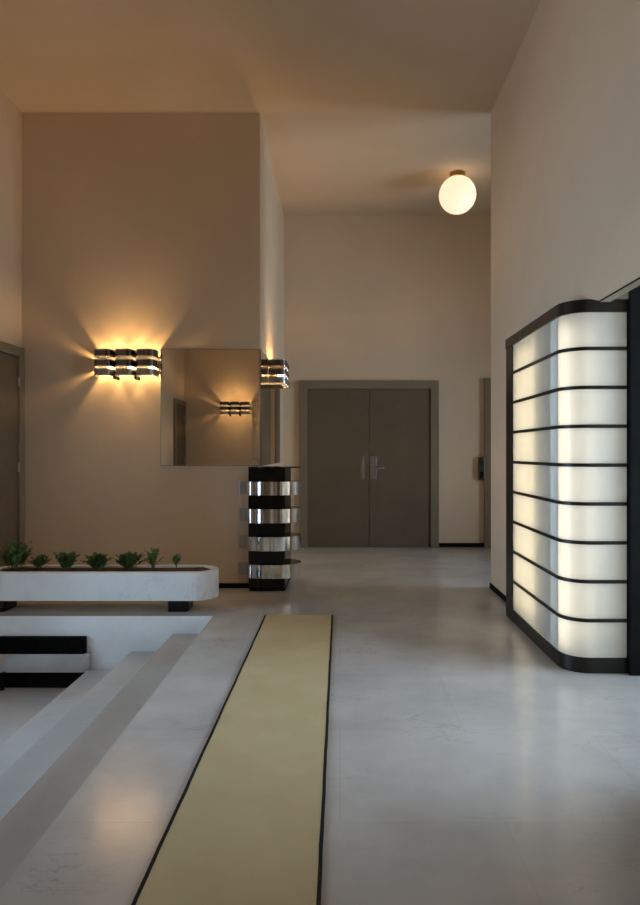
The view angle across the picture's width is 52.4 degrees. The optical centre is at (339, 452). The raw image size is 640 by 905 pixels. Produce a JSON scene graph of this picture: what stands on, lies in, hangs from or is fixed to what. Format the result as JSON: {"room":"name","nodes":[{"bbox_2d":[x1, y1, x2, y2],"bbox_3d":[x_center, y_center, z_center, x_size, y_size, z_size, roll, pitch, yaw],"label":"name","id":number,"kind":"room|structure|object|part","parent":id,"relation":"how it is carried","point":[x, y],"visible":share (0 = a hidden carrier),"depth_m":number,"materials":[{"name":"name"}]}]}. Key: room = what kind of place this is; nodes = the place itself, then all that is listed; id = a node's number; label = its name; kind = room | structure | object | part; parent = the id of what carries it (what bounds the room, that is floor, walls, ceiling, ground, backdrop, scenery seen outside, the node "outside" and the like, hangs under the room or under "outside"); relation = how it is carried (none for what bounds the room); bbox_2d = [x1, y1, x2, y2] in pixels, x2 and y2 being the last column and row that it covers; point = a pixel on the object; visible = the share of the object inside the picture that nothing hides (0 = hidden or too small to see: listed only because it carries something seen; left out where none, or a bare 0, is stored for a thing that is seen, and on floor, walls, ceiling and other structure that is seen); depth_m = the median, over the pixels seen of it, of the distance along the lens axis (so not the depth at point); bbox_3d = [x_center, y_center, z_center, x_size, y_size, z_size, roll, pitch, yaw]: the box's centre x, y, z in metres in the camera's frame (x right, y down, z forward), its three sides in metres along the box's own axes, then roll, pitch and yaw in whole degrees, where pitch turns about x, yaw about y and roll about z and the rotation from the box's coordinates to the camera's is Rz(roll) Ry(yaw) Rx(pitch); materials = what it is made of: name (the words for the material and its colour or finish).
{"room":"building lobby","nodes":[
{"label":"building lobby","id":0,"kind":"room"},
{"bbox_2d":[0,90,21,347],"bbox_3d":[-3.388,-0.682,3.215,0.200,5.665,13.230,0,0,0],"label":"wall","id":1,"kind":"structure","parent":0,"point":[10,115],"depth_m":6.49,"materials":[{"name":"beige paint"}]},
{"bbox_2d":[0,341,24,566],"bbox_3d":[-3.249,0.165,6.260,0.078,2.470,0.860,0,0,0],"label":"door","id":2,"kind":"structure","parent":1,"relation":"in","point":[12,357],"depth_m":6.48,"materials":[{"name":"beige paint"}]},
{"bbox_2d":[0,688,65,744],"bbox_3d":[-2.188,2.075,3.208,2.201,0.150,4.715,0,0,0],"label":"floor","id":3,"kind":"structure","parent":0,"point":[18,706],"depth_m":5.16,"materials":[{"name":"stone"}]},
{"bbox_2d":[0,636,91,690],"bbox_3d":[-2.692,1.784,5.508,1.137,0.432,0.096,0,0,0],"label":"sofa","id":4,"kind":"object","parent":3,"relation":"on","point":[25,661],"visible":0.91,"depth_m":5.52,"materials":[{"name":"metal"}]},
{"bbox_3d":[-2.842,1.927,5.470,0.025,0.146,0.020,0,0,0],"label":"leg","id":5,"kind":"part","parent":4,"relation":"part of","materials":[{"name":"black metal"}]},
{"bbox_2d":[0,652,86,671],"bbox_3d":[-2.712,1.778,5.520,1.097,0.153,0.070,0,0,0],"label":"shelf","id":6,"kind":"object","parent":4,"relation":"attached to","point":[9,661],"depth_m":5.48,"materials":[{"name":"paint"}]},
{"bbox_2d":[0,636,86,652],"bbox_3d":[-2.712,1.634,5.540,1.097,0.132,0.030,0,0,0],"label":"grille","id":7,"kind":"object","parent":4,"relation":"attached to","point":[8,644],"depth_m":5.52,"materials":[{"name":"black metal"}]},
{"bbox_2d":[4,672,84,687],"bbox_3d":[-2.712,1.927,5.540,1.097,0.145,0.030,0,0,0],"label":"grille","id":8,"kind":"object","parent":4,"relation":"attached to","point":[11,680],"depth_m":5.52,"materials":[{"name":"black metal"}]},
{"bbox_2d":[0,616,212,668],"bbox_3d":[-2.188,1.776,5.663,2.201,0.749,0.204,0,0,0],"label":"wall","id":9,"kind":"structure","parent":0,"point":[110,639],"depth_m":5.56,"materials":[{"name":"white paint"}]},
{"bbox_2d":[0,669,111,775],"bbox_3d":[-1.618,1.925,3.205,1.062,0.150,4.711,0,0,0],"label":"step","id":10,"kind":"structure","parent":9,"relation":"attached to","point":[15,746],"depth_m":4.52,"materials":[{"name":"stone"}]},
{"bbox_2d":[0,651,155,819],"bbox_3d":[-1.438,1.775,3.205,0.702,0.150,4.711,0,0,0],"label":"step","id":11,"kind":"structure","parent":9,"relation":"attached to","point":[26,770],"depth_m":3.93,"materials":[{"name":"stone"}]},
{"bbox_2d":[0,634,198,889],"bbox_3d":[-1.260,1.625,3.205,0.347,0.150,4.711,0,0,0],"label":"step","id":12,"kind":"structure","parent":9,"relation":"attached to","point":[26,822],"depth_m":3.23,"materials":[{"name":"beige stone"}]},
{"bbox_2d":[22,113,283,582],"bbox_3d":[-2.059,-1.058,8.275,2.458,4.915,3.110,0,0,0],"label":"wall","id":13,"kind":"structure","parent":0,"point":[157,231],"depth_m":6.72,"materials":[{"name":"beige paint"}]},
{"bbox_2d":[94,348,158,379],"bbox_3d":[-2.177,-0.893,6.613,0.623,0.297,0.214,0,0,0],"label":"wall sconce","id":14,"kind":"object","parent":13,"relation":"attached to","point":[114,365],"visible":1,"depth_m":6.52,"materials":[{"name":"silver metal"}]},
{"bbox_3d":[-2.177,-0.900,6.714,0.620,0.170,0.012,0,0,0],"label":"plate","id":15,"kind":"part","parent":14,"relation":"part of","materials":[{"name":"silver metal"}]},
{"bbox_2d":[161,349,259,465],"bbox_3d":[-1.341,-0.465,6.713,1.019,1.206,0.011,0,0,0],"label":"wall mirror","id":16,"kind":"object","parent":13,"relation":"attached to","point":[210,398],"visible":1,"depth_m":6.71,"materials":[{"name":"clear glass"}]},
{"bbox_2d":[219,583,247,587],"bbox_3d":[-2.053,1.375,8.169,2.470,0.050,2.922,0,0,0],"label":"baseboard","id":17,"kind":"structure","parent":13,"relation":"attached to","point":[221,585],"depth_m":6.71,"materials":[{"name":"black wood"}]},
{"bbox_2d":[260,349,279,465],"bbox_3d":[-0.822,-0.465,7.780,0.015,1.206,2.090,0,0,0],"label":"wall mirror","id":18,"kind":"object","parent":13,"relation":"attached to","point":[269,397],"visible":0.8,"depth_m":7.44,"materials":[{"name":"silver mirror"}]},
{"bbox_3d":[-0.822,-0.465,8.506,0.015,1.206,0.638,0,0,0],"label":"edge panel","id":19,"kind":"part","parent":18,"relation":"part of","materials":[{"name":"silver metal"}]},
{"bbox_2d":[268,359,289,388],"bbox_3d":[-0.723,-0.913,7.700,0.214,0.297,0.623,0,0,0],"label":"wall sconce","id":20,"kind":"object","parent":13,"relation":"attached to","point":[278,369],"visible":1,"depth_m":7.40,"materials":[{"name":"silver metal"}]},
{"bbox_2d":[0,0,540,214],"bbox_3d":[0.956,-3.590,3.215,8.888,0.150,13.230,0,0,0],"label":"ceiling","id":21,"kind":"structure","parent":0,"point":[365,107],"depth_m":6.06,"materials":[{"name":"paint"}]},
{"bbox_2d":[439,170,475,214],"bbox_3d":[1.479,-3.261,8.180,0.464,0.507,0.464,0,0,0],"label":"ceiling lamp","id":22,"kind":"object","parent":21,"relation":"attached to","point":[457,194],"visible":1,"depth_m":8.03,"materials":[{"name":"white glass"}]},
{"bbox_2d":[0,547,639,904],"bbox_3d":[0.956,1.475,3.215,8.488,0.150,12.830,0,0,0],"label":"floor","id":23,"kind":"structure","parent":0,"point":[466,765],"depth_m":3.04,"materials":[{"name":"stone"}]},
{"bbox_2d":[0,565,218,611],"bbox_3d":[-2.108,1.220,5.830,2.037,0.360,0.400,0,0,0],"label":"planter","id":24,"kind":"object","parent":23,"relation":"on","point":[181,586],"visible":0.91,"depth_m":5.63,"materials":[{"name":"concrete"}]},
{"bbox_2d":[0,541,32,569],"bbox_3d":[-2.928,0.920,5.843,0.360,0.254,0.196,0,0,0],"label":"fern","id":25,"kind":"object","parent":24,"relation":"on","point":[15,555],"visible":1,"depth_m":5.81,"materials":[{"name":"green plant"}]},
{"bbox_2d":[29,554,50,568],"bbox_3d":[-2.705,0.981,5.870,0.231,0.132,0.139,0,0,-24],"label":"fern","id":26,"kind":"object","parent":24,"relation":"on","point":[39,561],"visible":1,"depth_m":5.84,"materials":[{"name":"green plant"}]},
{"bbox_2d":[53,551,79,569],"bbox_3d":[-2.444,0.961,5.809,0.238,0.172,0.158,0,0,-23],"label":"fern","id":27,"kind":"object","parent":24,"relation":"on","point":[65,560],"visible":1,"depth_m":5.78,"materials":[{"name":"green plant"}]},
{"bbox_2d":[80,552,113,569],"bbox_3d":[-2.170,0.970,5.806,0.319,0.154,0.156,0,0,0],"label":"fern","id":28,"kind":"object","parent":24,"relation":"on","point":[97,561],"visible":1,"depth_m":5.79,"materials":[{"name":"green plant"}]},
{"bbox_3d":[-2.168,0.973,5.804,0.299,0.148,0.124,0,0,0],"label":"stem","id":29,"kind":"part","parent":28,"relation":"part of","materials":[{"name":"green plant"}]},
{"bbox_2d":[112,552,146,568],"bbox_3d":[-1.890,0.967,5.852,0.294,0.160,0.166,0,0,0],"label":"fern","id":30,"kind":"object","parent":24,"relation":"in","point":[128,560],"visible":1,"depth_m":5.82,"materials":[{"name":"green plant"}]},
{"bbox_3d":[-1.889,0.971,5.850,0.278,0.151,0.137,0,0,0],"label":"stem","id":31,"kind":"part","parent":30,"relation":"part of","materials":[{"name":"green plant"}]},
{"bbox_2d":[144,547,163,568],"bbox_3d":[-1.669,0.947,5.840,0.210,0.198,0.139,0,0,41],"label":"fern","id":32,"kind":"object","parent":24,"relation":"on","point":[151,561],"visible":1,"depth_m":5.82,"materials":[{"name":"green plant"}]},
{"bbox_2d":[171,553,180,568],"bbox_3d":[-1.477,0.977,5.863,0.100,0.139,0.100,0,0,-18],"label":"fern","id":33,"kind":"object","parent":24,"relation":"on","point":[175,559],"visible":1,"depth_m":5.86,"materials":[{"name":"green plant"}]},
{"bbox_2d":[131,615,332,904],"bbox_3d":[-0.351,1.394,1.482,0.585,0.010,8.165,0,0,0],"label":"carpet runner","id":34,"kind":"object","parent":23,"relation":"on","point":[246,826],"visible":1,"depth_m":2.67,"materials":[{"name":"beige carpet"}]},
{"bbox_2d":[238,466,300,590],"bbox_3d":[-0.726,0.772,6.928,0.649,1.255,0.843,0,0,0],"label":"pedestal","id":35,"kind":"object","parent":23,"relation":"on","point":[269,515],"visible":1,"depth_m":6.57,"materials":[{"name":"black paint"}]},
{"bbox_2d":[248,559,299,564],"bbox_3d":[-0.671,1.198,6.730,0.517,0.133,0.430,0,0,0],"label":"shelf","id":36,"kind":"object","parent":35,"relation":"attached to","point":[288,561],"depth_m":6.57,"materials":[{"name":"black paint"}]},
{"bbox_3d":[-0.667,0.151,6.728,0.525,0.012,0.434,0,0,0],"label":"plate","id":37,"kind":"part","parent":35,"relation":"part of","materials":[{"name":"black paint"}]},
{"bbox_2d":[285,532,299,536],"bbox_3d":[-0.671,0.920,6.730,0.517,0.138,0.430,0,0,0],"label":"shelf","id":38,"kind":"object","parent":35,"relation":"attached to","point":[288,534],"depth_m":6.74,"materials":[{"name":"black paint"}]},
{"bbox_2d":[286,506,299,508],"bbox_3d":[-0.671,0.640,6.730,0.517,0.138,0.430,0,0,0],"label":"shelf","id":39,"kind":"object","parent":35,"relation":"attached to","point":[287,507],"depth_m":6.75,"materials":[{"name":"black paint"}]},
{"bbox_2d":[505,299,627,673],"bbox_3d":[1.722,0.215,4.856,0.596,2.370,1.489,0,0,0],"label":"light panel","id":40,"kind":"object","parent":23,"relation":"on","point":[567,368],"visible":0.98,"depth_m":4.17,"materials":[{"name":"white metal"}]},
{"bbox_3d":[1.494,0.206,5.495,0.128,2.192,0.210,0,0,0],"label":"post","id":41,"kind":"part","parent":40,"relation":"part of","materials":[{"name":"black metal"}]},
{"bbox_3d":[1.436,1.189,4.836,0.001,0.225,1.108,0,0,0],"label":"pane","id":42,"kind":"part","parent":40,"relation":"part of","materials":[{"name":"white glass"}]},
{"bbox_3d":[1.436,0.942,4.836,0.001,0.224,1.108,0,0,0],"label":"pane","id":43,"kind":"part","parent":40,"relation":"part of","materials":[{"name":"white glass"}]},
{"bbox_3d":[1.436,0.696,4.836,0.001,0.224,1.108,0,0,0],"label":"pane","id":44,"kind":"part","parent":40,"relation":"part of","materials":[{"name":"white glass"}]},
{"bbox_3d":[1.436,0.449,4.836,0.001,0.224,1.108,0,0,0],"label":"pane","id":45,"kind":"part","parent":40,"relation":"part of","materials":[{"name":"white glass"}]},
{"bbox_3d":[1.436,0.203,4.836,0.001,0.224,1.108,0,0,0],"label":"pane","id":46,"kind":"part","parent":40,"relation":"part of","materials":[{"name":"white glass"}]},
{"bbox_3d":[1.436,-0.043,4.836,0.001,0.224,1.108,0,0,0],"label":"pane","id":47,"kind":"part","parent":40,"relation":"part of","materials":[{"name":"white glass"}]},
{"bbox_3d":[1.436,-0.290,4.836,0.001,0.224,1.108,0,0,0],"label":"pane","id":48,"kind":"part","parent":40,"relation":"part of","materials":[{"name":"white glass"}]},
{"bbox_3d":[1.436,-0.536,4.836,0.001,0.224,1.108,0,0,0],"label":"pane","id":49,"kind":"part","parent":40,"relation":"part of","materials":[{"name":"white glass"}]},
{"bbox_3d":[1.436,-0.779,4.836,0.001,0.219,1.108,0,0,0],"label":"pane","id":50,"kind":"part","parent":40,"relation":"part of","materials":[{"name":"white glass"}]},
{"bbox_3d":[1.608,1.189,4.157,0.414,0.225,0.098,0,0,23],"label":"curved pane","id":51,"kind":"part","parent":40,"relation":"part of","materials":[{"name":"white glass"}]},
{"bbox_3d":[1.608,0.942,4.157,0.414,0.224,0.098,0,0,23],"label":"curved pane","id":52,"kind":"part","parent":40,"relation":"part of","materials":[{"name":"white glass"}]},
{"bbox_3d":[1.608,0.696,4.157,0.414,0.224,0.098,0,0,23],"label":"curved pane","id":53,"kind":"part","parent":40,"relation":"part of","materials":[{"name":"white glass"}]},
{"bbox_3d":[1.608,0.449,4.157,0.414,0.224,0.098,0,0,23],"label":"curved pane","id":54,"kind":"part","parent":40,"relation":"part of","materials":[{"name":"white glass"}]},
{"bbox_3d":[1.608,0.203,4.157,0.414,0.224,0.098,0,0,23],"label":"curved pane","id":55,"kind":"part","parent":40,"relation":"part of","materials":[{"name":"white glass"}]},
{"bbox_3d":[1.608,-0.043,4.157,0.414,0.224,0.098,0,0,23],"label":"curved pane","id":56,"kind":"part","parent":40,"relation":"part of","materials":[{"name":"white glass"}]},
{"bbox_3d":[1.608,-0.290,4.157,0.414,0.224,0.098,0,0,23],"label":"curved pane","id":57,"kind":"part","parent":40,"relation":"part of","materials":[{"name":"white glass"}]},
{"bbox_3d":[1.608,-0.536,4.157,0.414,0.224,0.098,0,0,23],"label":"curved pane","id":58,"kind":"part","parent":40,"relation":"part of","materials":[{"name":"white glass"}]},
{"bbox_3d":[1.608,-0.779,4.157,0.414,0.219,0.098,0,0,23],"label":"curved pane","id":59,"kind":"part","parent":40,"relation":"part of","materials":[{"name":"white glass"}]},
{"bbox_3d":[1.919,0.206,4.165,0.202,2.192,0.104,0,0,0],"label":"post","id":60,"kind":"part","parent":40,"relation":"part of","materials":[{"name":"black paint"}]},
{"bbox_2d":[628,285,639,675],"bbox_3d":[2.060,0.025,4.090,0.480,2.750,0.032,0,0,0],"label":"door frame","id":61,"kind":"structure","parent":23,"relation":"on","point":[634,294],"depth_m":4.07,"materials":[{"name":"black metal"}]},
{"bbox_2d":[284,215,490,542],"bbox_3d":[2.285,-1.058,9.730,6.230,4.915,0.200,0,0,0],"label":"wall","id":62,"kind":"structure","parent":0,"point":[367,297],"depth_m":9.63,"materials":[{"name":"beige paint"}]},
{"bbox_2d":[299,381,438,546],"bbox_3d":[0.429,0.171,9.588,2.060,2.459,0.085,0,0,0],"label":"door","id":63,"kind":"structure","parent":62,"relation":"in","point":[369,450],"depth_m":9.60,"materials":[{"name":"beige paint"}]},
{"bbox_3d":[0.330,0.228,9.602,0.050,0.345,0.006,0,0,0],"label":"lock plate","id":64,"kind":"part","parent":63,"relation":"part of","materials":[{"name":"silver metal"}]},
{"bbox_3d":[0.494,0.228,9.602,0.100,0.345,0.006,0,0,0],"label":"lock plate","id":65,"kind":"part","parent":63,"relation":"part of","materials":[{"name":"silver metal"}]},
{"bbox_2d":[439,543,483,546],"bbox_3d":[2.191,1.370,9.624,6.018,0.060,0.012,0,0,0],"label":"baseboard","id":66,"kind":"structure","parent":62,"relation":"attached to","point":[440,544],"depth_m":9.62,"materials":[{"name":"black wood"}]},
{"bbox_2d":[478,457,484,479],"bbox_3d":[2.080,0.235,9.593,0.088,0.323,0.074,0,0,0],"label":"light switch","id":67,"kind":"object","parent":62,"relation":"attached to","point":[481,460],"visible":1,"depth_m":9.56,"materials":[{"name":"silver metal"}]},
{"bbox_2d":[484,378,490,547],"bbox_3d":[2.670,0.150,9.600,1.080,2.500,0.060,0,0,0],"label":"door","id":68,"kind":"structure","parent":62,"relation":"in","point":[487,381],"depth_m":9.57,"materials":[{"name":"beige paint"}]},
{"bbox_2d":[491,0,639,595],"bbox_3d":[1.670,-1.058,1.760,0.220,4.915,9.920,0,0,0],"label":"wall","id":69,"kind":"structure","parent":0,"point":[565,114],"depth_m":4.62,"materials":[{"name":"beige paint"}]},
{"bbox_2d":[489,583,505,601],"bbox_3d":[1.664,1.375,6.176,0.232,0.050,1.112,0,0,0],"label":"baseboard","id":70,"kind":"structure","parent":69,"relation":"attached to","point":[500,594],"depth_m":6.39,"materials":[{"name":"black wood"}]},
{"bbox_2d":[588,291,599,300],"bbox_3d":[1.590,-0.941,4.000,0.060,0.062,0.200,0,0,0],"label":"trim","id":71,"kind":"structure","parent":69,"relation":"attached to","point":[596,296],"depth_m":3.95,"materials":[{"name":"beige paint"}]},
{"bbox_2d":[599,277,639,301],"bbox_3d":[1.559,-0.908,3.300,0.004,0.008,1.200,0,0,0],"label":"trim","id":72,"kind":"structure","parent":69,"relation":"attached to","point":[639,277],"depth_m":3.61,"materials":[{"name":"black metal"}]},
{"bbox_2d":[601,279,639,301],"bbox_3d":[1.591,-0.907,3.300,0.060,0.006,1.200,0,0,0],"label":"trim","id":73,"kind":"structure","parent":69,"relation":"attached to","point":[635,284],"depth_m":3.65,"materials":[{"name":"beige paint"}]},
{"bbox_2d":[616,292,627,298],"bbox_3d":[3.490,-1.058,4.515,3.420,4.915,0.170,0,0,0],"label":"wall","id":74,"kind":"structure","parent":0,"point":[624,296],"depth_m":4.43,"materials":[{"name":"beige paint"}]}
]}

